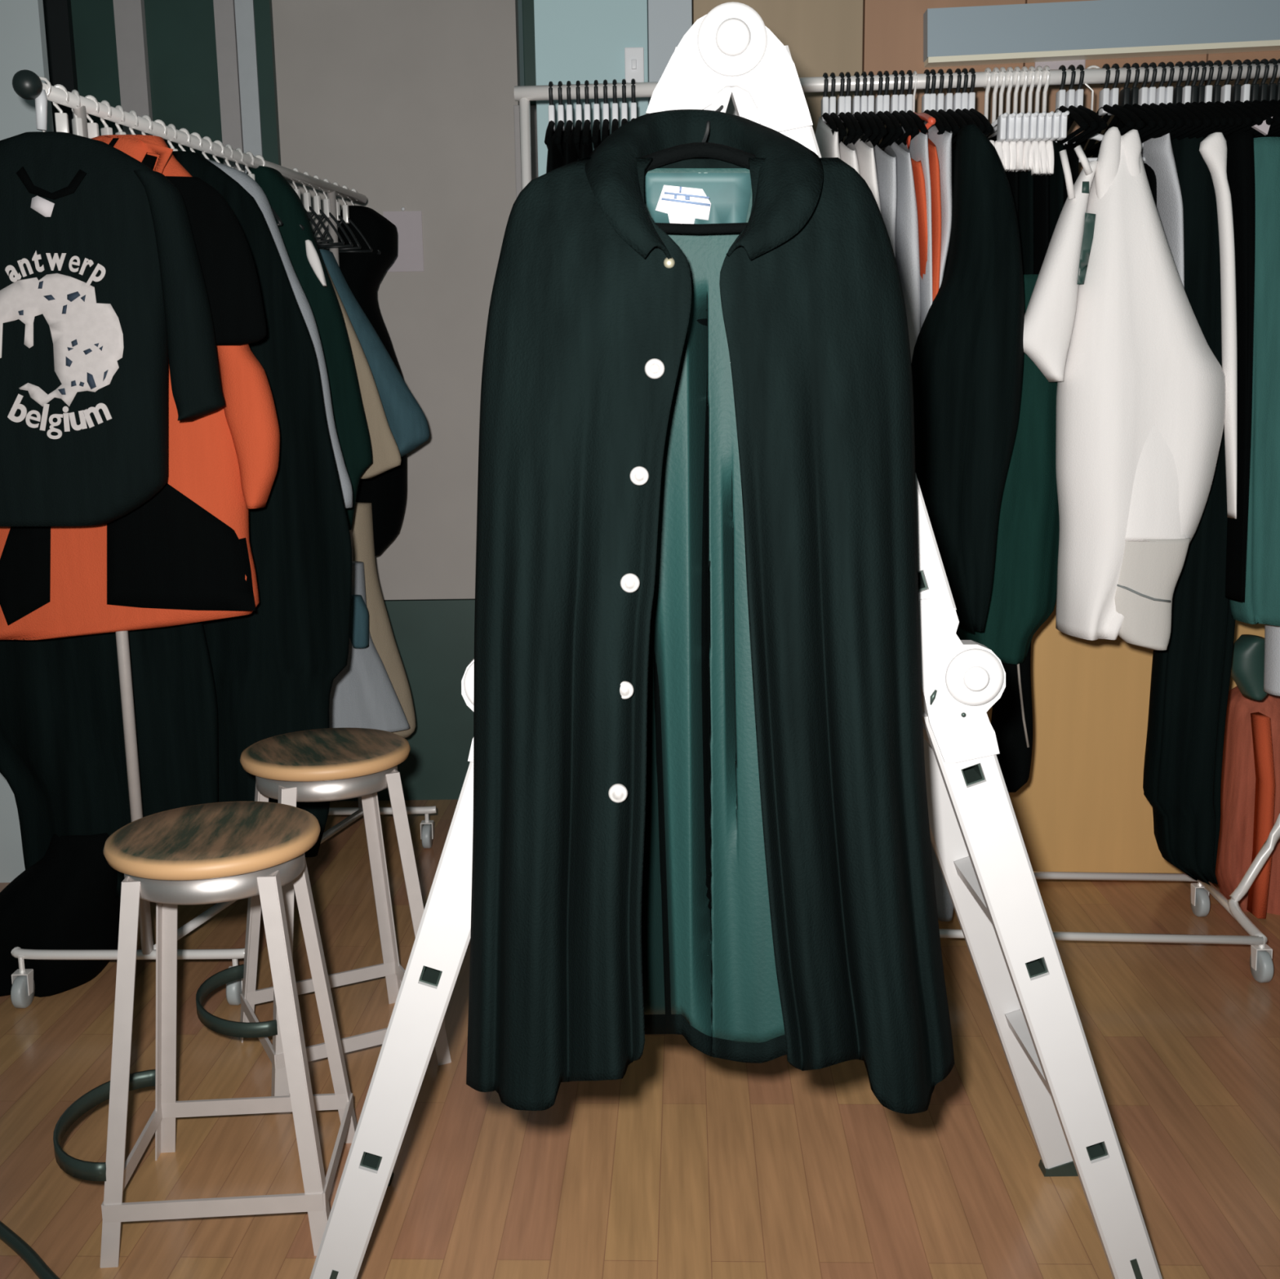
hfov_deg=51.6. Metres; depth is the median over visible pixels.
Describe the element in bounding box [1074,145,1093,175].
strap
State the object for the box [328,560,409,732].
coat
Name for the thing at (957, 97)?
clothes hanger
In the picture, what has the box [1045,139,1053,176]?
garment
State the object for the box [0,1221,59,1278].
cable
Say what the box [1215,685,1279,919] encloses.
garment
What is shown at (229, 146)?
clothes hanger
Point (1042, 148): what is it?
garment
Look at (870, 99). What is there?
clothes hanger
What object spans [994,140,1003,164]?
garment
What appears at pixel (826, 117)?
clothes hanger
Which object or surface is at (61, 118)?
clothes hanger
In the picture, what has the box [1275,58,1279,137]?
clothes hanger
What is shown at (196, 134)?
clothes hanger
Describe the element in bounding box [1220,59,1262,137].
clothes hanger
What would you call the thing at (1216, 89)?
clothes hanger
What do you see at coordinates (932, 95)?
clothes hanger
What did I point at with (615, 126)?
clothes hanger
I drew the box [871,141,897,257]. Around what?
garment
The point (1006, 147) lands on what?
garment
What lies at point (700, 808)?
cape
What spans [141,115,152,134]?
clothes hanger
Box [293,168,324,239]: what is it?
clothes hanger
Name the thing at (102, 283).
t-shirt
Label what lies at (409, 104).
wall
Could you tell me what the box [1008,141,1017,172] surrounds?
garment
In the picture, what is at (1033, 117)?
hanger
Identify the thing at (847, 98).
clothes hanger
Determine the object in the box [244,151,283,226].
clothes hanger
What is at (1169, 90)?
clothes hanger
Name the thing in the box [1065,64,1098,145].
clothes hanger
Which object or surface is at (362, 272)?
jacket
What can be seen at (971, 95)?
clothes hanger
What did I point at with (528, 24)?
trim
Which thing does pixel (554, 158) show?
robe
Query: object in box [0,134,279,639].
jacket
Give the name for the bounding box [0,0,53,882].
wall
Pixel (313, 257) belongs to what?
garment
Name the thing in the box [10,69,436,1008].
rack
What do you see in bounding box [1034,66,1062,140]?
hanger
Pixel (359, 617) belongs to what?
scarf
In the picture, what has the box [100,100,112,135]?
clothes hanger
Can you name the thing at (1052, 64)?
card
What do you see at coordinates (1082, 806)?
wall
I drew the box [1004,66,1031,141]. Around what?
hanger
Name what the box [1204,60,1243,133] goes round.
clothes hanger
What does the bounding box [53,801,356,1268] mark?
stool
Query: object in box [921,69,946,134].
clothes hanger
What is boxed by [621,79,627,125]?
clothes hanger
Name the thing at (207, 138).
clothes hanger
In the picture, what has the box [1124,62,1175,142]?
clothes hanger
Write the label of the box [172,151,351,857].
coat
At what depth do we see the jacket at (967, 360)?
2.66 m
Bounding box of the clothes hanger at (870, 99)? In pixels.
[859,71,887,146]
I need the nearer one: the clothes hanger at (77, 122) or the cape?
the cape
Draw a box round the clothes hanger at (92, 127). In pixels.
[84,94,99,138]
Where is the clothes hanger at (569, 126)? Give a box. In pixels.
[563,80,573,143]
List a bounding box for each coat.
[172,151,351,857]
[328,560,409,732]
[351,502,415,737]
[1229,137,1279,626]
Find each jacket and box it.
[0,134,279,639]
[207,159,352,508]
[246,165,372,530]
[319,248,430,457]
[337,205,406,555]
[911,124,1024,632]
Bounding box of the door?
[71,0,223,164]
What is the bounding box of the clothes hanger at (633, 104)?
[630,78,636,119]
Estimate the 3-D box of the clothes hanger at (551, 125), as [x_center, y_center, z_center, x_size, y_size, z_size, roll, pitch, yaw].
[-0.193,-1.137,2.906,0.014,0.164,0.347,-1,10,0]
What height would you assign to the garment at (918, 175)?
0.678 m
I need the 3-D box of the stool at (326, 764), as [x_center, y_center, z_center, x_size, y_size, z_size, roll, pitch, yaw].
[-0.657,0.529,2.633,0.452,0.640,0.326,-6,11,-28]
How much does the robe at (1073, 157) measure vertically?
1.024 m
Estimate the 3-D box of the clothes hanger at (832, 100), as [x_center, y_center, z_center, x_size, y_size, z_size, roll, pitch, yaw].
[0.414,-1.137,2.860,0.014,0.164,0.347,-1,10,0]
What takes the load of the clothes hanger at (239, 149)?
hanging from the rack at (26, 83)
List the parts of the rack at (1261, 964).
post, rail, rail, rail, post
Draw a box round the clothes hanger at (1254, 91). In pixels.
[1249,58,1279,137]
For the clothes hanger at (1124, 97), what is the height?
0.164 m
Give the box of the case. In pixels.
[923,0,1279,67]
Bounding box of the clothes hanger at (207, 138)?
[201,136,213,159]
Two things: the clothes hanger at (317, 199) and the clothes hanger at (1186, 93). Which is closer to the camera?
the clothes hanger at (1186, 93)
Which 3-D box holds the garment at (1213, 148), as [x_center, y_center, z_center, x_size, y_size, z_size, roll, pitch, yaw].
[1.183,-0.634,2.715,0.114,0.772,0.040,-1,10,0]
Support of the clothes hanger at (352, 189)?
hanging from the rack at (26, 83)
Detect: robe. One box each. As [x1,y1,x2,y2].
[546,128,563,173]
[562,125,577,165]
[943,134,956,273]
[991,136,1018,226]
[1046,138,1064,244]
[1063,143,1078,203]
[1115,119,1156,207]
[1224,131,1254,602]
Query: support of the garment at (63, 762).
hanging from the clothes hanger at (119, 107)
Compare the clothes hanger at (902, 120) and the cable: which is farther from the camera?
the clothes hanger at (902, 120)
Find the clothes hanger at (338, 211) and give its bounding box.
[317,182,360,250]
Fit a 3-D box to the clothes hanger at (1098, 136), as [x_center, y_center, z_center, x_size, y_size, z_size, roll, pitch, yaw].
[0.961,-1.118,2.821,0.404,0.198,0.014,-1,10,0]
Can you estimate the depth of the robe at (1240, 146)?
2.73 m
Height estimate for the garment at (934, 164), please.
0.703 m
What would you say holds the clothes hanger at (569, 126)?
hanging from the rack at (1261, 964)
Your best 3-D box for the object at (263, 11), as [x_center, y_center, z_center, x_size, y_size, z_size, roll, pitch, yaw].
[-1.133,-1.266,4.127,0.048,2.320,0.029,-1,10,0]
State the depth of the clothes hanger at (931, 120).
2.73 m
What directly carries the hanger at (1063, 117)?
hanging from the rack at (1261, 964)
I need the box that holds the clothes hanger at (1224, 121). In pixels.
[1190,60,1227,138]
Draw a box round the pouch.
[1231,634,1267,700]
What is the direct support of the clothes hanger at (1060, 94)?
hanging from the rack at (1261, 964)
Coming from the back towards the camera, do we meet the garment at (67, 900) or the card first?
the card
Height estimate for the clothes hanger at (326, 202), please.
0.184 m
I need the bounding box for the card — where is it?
[1034,59,1085,84]
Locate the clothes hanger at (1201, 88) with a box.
[1196,60,1235,137]
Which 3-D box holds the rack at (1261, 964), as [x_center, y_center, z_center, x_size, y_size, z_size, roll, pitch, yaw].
[0.639,-0.241,3.041,1.797,1.983,0.465,0,10,3]
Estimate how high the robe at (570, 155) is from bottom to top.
1.021 m
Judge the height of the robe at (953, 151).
1.031 m
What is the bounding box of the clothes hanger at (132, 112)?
[128,110,137,134]
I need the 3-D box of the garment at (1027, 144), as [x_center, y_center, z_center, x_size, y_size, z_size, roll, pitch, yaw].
[0.803,-1.005,2.750,0.019,0.062,0.030,-4,10,-16]
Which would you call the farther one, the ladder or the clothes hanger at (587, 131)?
the clothes hanger at (587, 131)
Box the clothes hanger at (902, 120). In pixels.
[881,70,912,145]
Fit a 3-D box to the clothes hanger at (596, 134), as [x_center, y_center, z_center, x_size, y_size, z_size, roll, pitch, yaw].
[-0.095,-1.137,2.899,0.014,0.164,0.347,-1,10,0]
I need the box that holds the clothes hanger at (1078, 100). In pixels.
[1066,64,1107,146]
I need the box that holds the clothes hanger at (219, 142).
[212,140,224,163]
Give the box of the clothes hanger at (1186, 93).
[1182,61,1221,138]
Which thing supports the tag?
attached to the clothes hanger at (1235, 96)
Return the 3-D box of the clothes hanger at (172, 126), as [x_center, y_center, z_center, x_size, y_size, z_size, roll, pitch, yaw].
[-1.031,-1.044,2.930,0.215,0.184,0.013,6,12,36]
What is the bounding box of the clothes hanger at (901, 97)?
[897,70,919,145]
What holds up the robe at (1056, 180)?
hanging from the clothes hanger at (1060, 94)
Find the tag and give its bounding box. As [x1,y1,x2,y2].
[1251,116,1272,135]
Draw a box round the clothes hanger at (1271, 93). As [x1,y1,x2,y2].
[1266,57,1279,137]
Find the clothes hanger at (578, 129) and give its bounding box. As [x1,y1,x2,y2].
[573,80,582,159]
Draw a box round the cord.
[1017,663,1029,747]
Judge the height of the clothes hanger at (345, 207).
0.184 m
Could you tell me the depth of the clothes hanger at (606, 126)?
2.87 m
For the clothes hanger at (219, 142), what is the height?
0.184 m
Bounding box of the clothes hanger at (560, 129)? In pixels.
[554,80,564,158]
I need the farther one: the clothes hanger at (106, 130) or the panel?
the panel
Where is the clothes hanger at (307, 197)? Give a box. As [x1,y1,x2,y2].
[302,171,333,243]
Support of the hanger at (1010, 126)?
hanging from the rack at (1261, 964)
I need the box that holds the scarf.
[349,595,368,648]
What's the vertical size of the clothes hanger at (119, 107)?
0.184 m
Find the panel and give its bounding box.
[533,0,648,177]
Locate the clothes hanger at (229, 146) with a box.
[225,143,233,168]
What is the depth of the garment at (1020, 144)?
2.74 m
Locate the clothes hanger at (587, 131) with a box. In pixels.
[582,80,592,151]
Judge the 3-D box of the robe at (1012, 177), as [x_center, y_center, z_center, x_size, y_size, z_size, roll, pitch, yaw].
[0.808,-0.625,3.021,0.054,1.031,0.363,-1,10,0]
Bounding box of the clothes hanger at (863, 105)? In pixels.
[857,71,879,142]
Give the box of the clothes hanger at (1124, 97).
[1092,62,1156,157]
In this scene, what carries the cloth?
hanging from the rack at (1261, 964)
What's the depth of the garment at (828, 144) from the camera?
2.75 m
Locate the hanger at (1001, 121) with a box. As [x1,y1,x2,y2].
[982,66,1008,142]
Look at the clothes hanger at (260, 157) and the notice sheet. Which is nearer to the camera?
the clothes hanger at (260, 157)
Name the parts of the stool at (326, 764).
leg, leg, seat, leg, leg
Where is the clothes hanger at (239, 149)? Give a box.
[235,147,244,172]
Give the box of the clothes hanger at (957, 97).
[951,68,977,151]
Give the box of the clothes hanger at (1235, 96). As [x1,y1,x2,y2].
[1230,59,1273,132]
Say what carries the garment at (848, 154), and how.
hanging from the clothes hanger at (847, 98)
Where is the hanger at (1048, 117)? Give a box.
[1026,66,1053,141]
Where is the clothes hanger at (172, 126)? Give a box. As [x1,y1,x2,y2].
[167,124,177,151]
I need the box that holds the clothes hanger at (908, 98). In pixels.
[900,70,928,134]
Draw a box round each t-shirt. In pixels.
[0,131,225,526]
[165,176,266,345]
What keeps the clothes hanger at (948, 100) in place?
hanging from the rack at (1261, 964)
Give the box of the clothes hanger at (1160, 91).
[1155,62,1193,137]
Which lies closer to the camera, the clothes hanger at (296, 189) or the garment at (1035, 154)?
the garment at (1035, 154)
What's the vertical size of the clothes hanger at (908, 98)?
0.164 m
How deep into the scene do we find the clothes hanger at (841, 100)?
2.83 m
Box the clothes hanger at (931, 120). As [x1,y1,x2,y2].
[906,71,936,149]
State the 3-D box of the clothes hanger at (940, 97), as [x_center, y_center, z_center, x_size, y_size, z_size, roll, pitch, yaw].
[0.642,-1.137,2.842,0.014,0.164,0.347,-1,10,0]
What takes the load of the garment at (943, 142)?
hanging from the clothes hanger at (932, 95)
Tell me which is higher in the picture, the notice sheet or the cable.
the notice sheet
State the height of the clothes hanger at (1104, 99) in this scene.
0.164 m
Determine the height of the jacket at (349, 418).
0.907 m
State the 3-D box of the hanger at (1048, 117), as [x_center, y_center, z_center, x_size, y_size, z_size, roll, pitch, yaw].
[0.832,-1.132,2.829,0.012,0.173,0.320,-1,10,0]
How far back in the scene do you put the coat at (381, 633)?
3.87 m
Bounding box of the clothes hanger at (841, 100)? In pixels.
[836,71,856,146]
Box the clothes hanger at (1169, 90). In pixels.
[1164,61,1202,140]
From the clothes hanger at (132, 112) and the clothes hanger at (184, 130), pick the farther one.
the clothes hanger at (184, 130)
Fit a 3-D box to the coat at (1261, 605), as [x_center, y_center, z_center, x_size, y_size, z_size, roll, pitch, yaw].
[1.388,-0.544,2.854,0.263,1.017,0.230,-1,10,0]
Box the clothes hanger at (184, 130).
[177,128,191,151]
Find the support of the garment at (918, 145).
hanging from the clothes hanger at (908, 98)
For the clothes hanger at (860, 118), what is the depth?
2.83 m
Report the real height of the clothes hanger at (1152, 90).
0.164 m
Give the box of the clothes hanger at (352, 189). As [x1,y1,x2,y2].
[337,188,381,254]
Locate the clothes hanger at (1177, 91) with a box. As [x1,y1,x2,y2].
[1172,61,1212,140]
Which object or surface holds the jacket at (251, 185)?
hanging from the clothes hanger at (207, 138)
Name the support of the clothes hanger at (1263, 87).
hanging from the rack at (1261, 964)
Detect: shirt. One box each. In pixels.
[324,265,401,479]
[1022,126,1225,650]
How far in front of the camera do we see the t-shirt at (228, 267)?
2.60 m
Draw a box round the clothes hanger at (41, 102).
[35,76,51,131]
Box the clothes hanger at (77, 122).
[71,89,83,136]
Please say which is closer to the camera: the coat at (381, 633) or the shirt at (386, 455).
the shirt at (386, 455)
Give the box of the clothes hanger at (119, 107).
[115,105,125,134]
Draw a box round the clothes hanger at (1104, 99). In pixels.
[1078,63,1134,154]
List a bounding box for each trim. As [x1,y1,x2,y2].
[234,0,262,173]
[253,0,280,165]
[513,105,537,199]
[521,0,536,105]
[647,0,692,102]
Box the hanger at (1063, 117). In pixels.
[1041,65,1069,140]
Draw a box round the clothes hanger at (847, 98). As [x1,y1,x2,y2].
[838,71,862,144]
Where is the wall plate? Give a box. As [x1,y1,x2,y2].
[624,47,644,82]
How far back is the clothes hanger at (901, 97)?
2.82 m
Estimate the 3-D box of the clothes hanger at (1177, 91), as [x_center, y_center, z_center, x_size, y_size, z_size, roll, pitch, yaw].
[1.135,-1.136,2.804,0.014,0.164,0.347,-1,10,0]
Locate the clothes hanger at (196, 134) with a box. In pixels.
[189,132,202,152]
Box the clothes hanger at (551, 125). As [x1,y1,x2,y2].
[544,80,555,147]
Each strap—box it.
[1059,149,1075,199]
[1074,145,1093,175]
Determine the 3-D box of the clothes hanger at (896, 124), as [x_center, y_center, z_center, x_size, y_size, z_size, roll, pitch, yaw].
[0.528,-1.137,2.851,0.014,0.164,0.347,-1,10,0]
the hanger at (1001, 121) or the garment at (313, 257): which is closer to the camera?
the hanger at (1001, 121)
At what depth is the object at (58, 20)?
4.02 m
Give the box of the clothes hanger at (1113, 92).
[1084,62,1144,157]
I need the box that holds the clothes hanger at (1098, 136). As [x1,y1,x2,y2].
[1053,65,1145,162]
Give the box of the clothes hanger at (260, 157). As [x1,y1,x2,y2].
[254,155,304,230]
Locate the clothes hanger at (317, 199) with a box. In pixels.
[308,174,344,245]
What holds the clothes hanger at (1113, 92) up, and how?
hanging from the rack at (1261, 964)
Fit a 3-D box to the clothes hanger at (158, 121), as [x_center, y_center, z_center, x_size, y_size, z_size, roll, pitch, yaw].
[-1.042,-1.036,2.885,0.215,0.184,0.013,-1,10,-3]
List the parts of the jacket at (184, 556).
black panel, black panel, collar panel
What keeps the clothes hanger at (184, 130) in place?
hanging from the rack at (26, 83)
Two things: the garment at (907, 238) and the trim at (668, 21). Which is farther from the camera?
the trim at (668, 21)
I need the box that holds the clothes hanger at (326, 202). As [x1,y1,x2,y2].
[312,178,353,248]
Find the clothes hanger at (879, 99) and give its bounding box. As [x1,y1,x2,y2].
[867,71,896,148]
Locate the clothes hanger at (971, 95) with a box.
[960,67,993,135]
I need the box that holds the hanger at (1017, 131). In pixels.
[987,66,1023,142]
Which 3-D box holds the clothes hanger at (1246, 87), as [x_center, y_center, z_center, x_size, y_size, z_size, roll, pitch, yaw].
[1.273,-1.136,2.794,0.014,0.164,0.347,-1,10,0]
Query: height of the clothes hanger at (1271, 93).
0.164 m
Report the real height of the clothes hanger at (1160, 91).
0.164 m
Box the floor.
[0,800,1279,1278]
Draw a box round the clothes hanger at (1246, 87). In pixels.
[1240,58,1279,135]
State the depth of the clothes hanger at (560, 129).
2.88 m
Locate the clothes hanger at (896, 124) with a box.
[873,70,903,149]
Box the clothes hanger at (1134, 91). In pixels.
[1115,62,1165,138]
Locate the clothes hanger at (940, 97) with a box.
[935,68,959,137]
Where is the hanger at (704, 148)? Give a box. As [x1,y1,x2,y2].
[640,105,755,234]
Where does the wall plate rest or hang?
attached to the panel
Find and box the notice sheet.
[382,207,423,271]
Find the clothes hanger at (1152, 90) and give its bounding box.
[1134,62,1183,137]
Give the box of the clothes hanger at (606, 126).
[601,79,609,142]
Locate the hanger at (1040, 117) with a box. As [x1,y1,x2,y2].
[1019,66,1046,141]
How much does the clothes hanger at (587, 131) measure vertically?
0.164 m
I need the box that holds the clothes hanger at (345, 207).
[324,185,373,253]
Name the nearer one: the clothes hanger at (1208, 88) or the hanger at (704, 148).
the hanger at (704, 148)
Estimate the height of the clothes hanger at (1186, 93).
0.164 m
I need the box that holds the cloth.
[930,841,953,921]
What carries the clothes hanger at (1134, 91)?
hanging from the rack at (1261, 964)
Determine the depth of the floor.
2.35 m
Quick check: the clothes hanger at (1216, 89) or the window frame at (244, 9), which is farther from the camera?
the window frame at (244, 9)
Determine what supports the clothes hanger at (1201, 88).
hanging from the rack at (1261, 964)
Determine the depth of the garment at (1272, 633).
2.99 m
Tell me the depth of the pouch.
3.08 m
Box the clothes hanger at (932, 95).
[928,69,952,133]
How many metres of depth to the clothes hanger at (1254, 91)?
2.77 m
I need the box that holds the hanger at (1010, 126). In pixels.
[986,66,1016,142]
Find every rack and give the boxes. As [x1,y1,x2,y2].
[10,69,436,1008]
[514,62,1279,982]
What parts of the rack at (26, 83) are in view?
knob, post, rail, rail, rail, post, rail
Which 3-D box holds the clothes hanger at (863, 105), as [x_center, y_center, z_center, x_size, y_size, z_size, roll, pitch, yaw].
[0.481,-1.137,2.855,0.014,0.164,0.347,-1,10,0]
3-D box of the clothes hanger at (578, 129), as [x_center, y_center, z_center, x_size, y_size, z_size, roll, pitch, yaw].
[-0.134,-1.137,2.902,0.014,0.164,0.347,-1,10,0]
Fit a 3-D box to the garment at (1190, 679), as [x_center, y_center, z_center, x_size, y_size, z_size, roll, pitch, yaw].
[1.234,-0.279,2.958,0.201,1.678,0.170,-1,10,0]
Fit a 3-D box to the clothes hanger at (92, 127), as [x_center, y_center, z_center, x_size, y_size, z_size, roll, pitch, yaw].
[-1.097,-0.996,2.660,0.215,0.184,0.013,-2,10,-6]
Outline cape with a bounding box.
[466,109,954,1114]
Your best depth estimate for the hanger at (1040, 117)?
2.72 m
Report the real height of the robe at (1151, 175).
1.076 m
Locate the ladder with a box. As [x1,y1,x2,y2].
[309,1,1162,1278]
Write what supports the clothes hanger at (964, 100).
hanging from the rack at (1261, 964)
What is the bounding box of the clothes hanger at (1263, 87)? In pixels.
[1257,58,1279,137]
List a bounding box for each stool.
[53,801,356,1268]
[195,728,451,1096]
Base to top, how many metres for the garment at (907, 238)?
0.696 m
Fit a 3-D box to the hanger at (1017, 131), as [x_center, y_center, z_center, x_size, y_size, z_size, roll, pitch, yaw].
[0.771,-1.132,2.833,0.012,0.173,0.320,-1,10,0]
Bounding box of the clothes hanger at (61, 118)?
[52,84,69,133]
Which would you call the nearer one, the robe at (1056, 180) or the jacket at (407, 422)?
the robe at (1056, 180)
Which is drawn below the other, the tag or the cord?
the cord
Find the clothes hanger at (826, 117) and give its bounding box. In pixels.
[821,72,839,135]
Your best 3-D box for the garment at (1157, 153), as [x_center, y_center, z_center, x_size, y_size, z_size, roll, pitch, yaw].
[1.118,-0.886,2.864,0.085,0.429,0.200,-1,10,0]
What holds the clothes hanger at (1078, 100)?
hanging from the rack at (1261, 964)
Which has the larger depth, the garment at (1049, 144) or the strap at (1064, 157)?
the garment at (1049, 144)
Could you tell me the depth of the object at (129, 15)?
4.03 m
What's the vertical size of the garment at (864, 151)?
0.624 m
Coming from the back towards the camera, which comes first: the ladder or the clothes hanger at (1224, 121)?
the clothes hanger at (1224, 121)
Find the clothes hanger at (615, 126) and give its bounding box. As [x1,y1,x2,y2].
[611,79,618,133]
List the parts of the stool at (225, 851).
leg, leg, seat, leg, leg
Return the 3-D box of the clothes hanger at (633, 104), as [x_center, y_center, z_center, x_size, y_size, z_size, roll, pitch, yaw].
[-0.014,-1.137,2.892,0.014,0.164,0.347,-1,10,0]
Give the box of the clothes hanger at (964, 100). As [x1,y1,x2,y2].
[951,67,986,133]
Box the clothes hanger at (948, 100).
[943,68,967,145]
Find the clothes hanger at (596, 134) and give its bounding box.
[591,80,600,148]
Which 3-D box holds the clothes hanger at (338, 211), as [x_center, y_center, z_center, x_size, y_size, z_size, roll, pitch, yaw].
[-0.843,-1.177,3.686,0.143,0.184,0.013,3,10,20]
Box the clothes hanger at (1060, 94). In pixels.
[1054,65,1088,143]
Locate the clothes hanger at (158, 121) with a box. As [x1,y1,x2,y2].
[152,119,167,136]
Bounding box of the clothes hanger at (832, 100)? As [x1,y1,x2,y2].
[826,72,847,142]
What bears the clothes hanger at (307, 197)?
hanging from the rack at (26, 83)
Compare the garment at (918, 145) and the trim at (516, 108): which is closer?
the garment at (918, 145)
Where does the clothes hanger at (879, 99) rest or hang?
hanging from the rack at (1261, 964)
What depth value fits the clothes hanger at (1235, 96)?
2.77 m
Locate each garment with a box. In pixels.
[0,622,217,898]
[0,833,120,997]
[305,239,327,286]
[814,116,840,159]
[839,135,859,173]
[850,133,880,212]
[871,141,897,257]
[890,137,920,363]
[897,125,933,328]
[911,157,927,279]
[924,120,951,287]
[928,137,941,300]
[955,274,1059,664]
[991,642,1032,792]
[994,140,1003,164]
[1001,140,1010,171]
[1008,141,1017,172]
[1015,139,1023,172]
[1023,139,1031,172]
[1031,139,1039,176]
[1038,139,1047,176]
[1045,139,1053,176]
[1141,132,1184,288]
[1142,123,1235,885]
[1199,132,1237,519]
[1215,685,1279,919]
[1263,624,1279,696]
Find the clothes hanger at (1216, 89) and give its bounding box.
[1211,60,1252,136]
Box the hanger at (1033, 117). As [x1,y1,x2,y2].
[1012,66,1039,141]
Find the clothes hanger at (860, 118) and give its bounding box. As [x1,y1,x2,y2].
[846,71,872,142]
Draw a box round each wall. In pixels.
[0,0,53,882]
[271,0,519,801]
[692,0,1279,880]
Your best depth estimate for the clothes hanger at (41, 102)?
2.49 m
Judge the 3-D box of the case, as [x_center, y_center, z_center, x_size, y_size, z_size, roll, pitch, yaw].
[1.414,-1.496,3.220,1.442,0.170,0.048,-1,10,0]

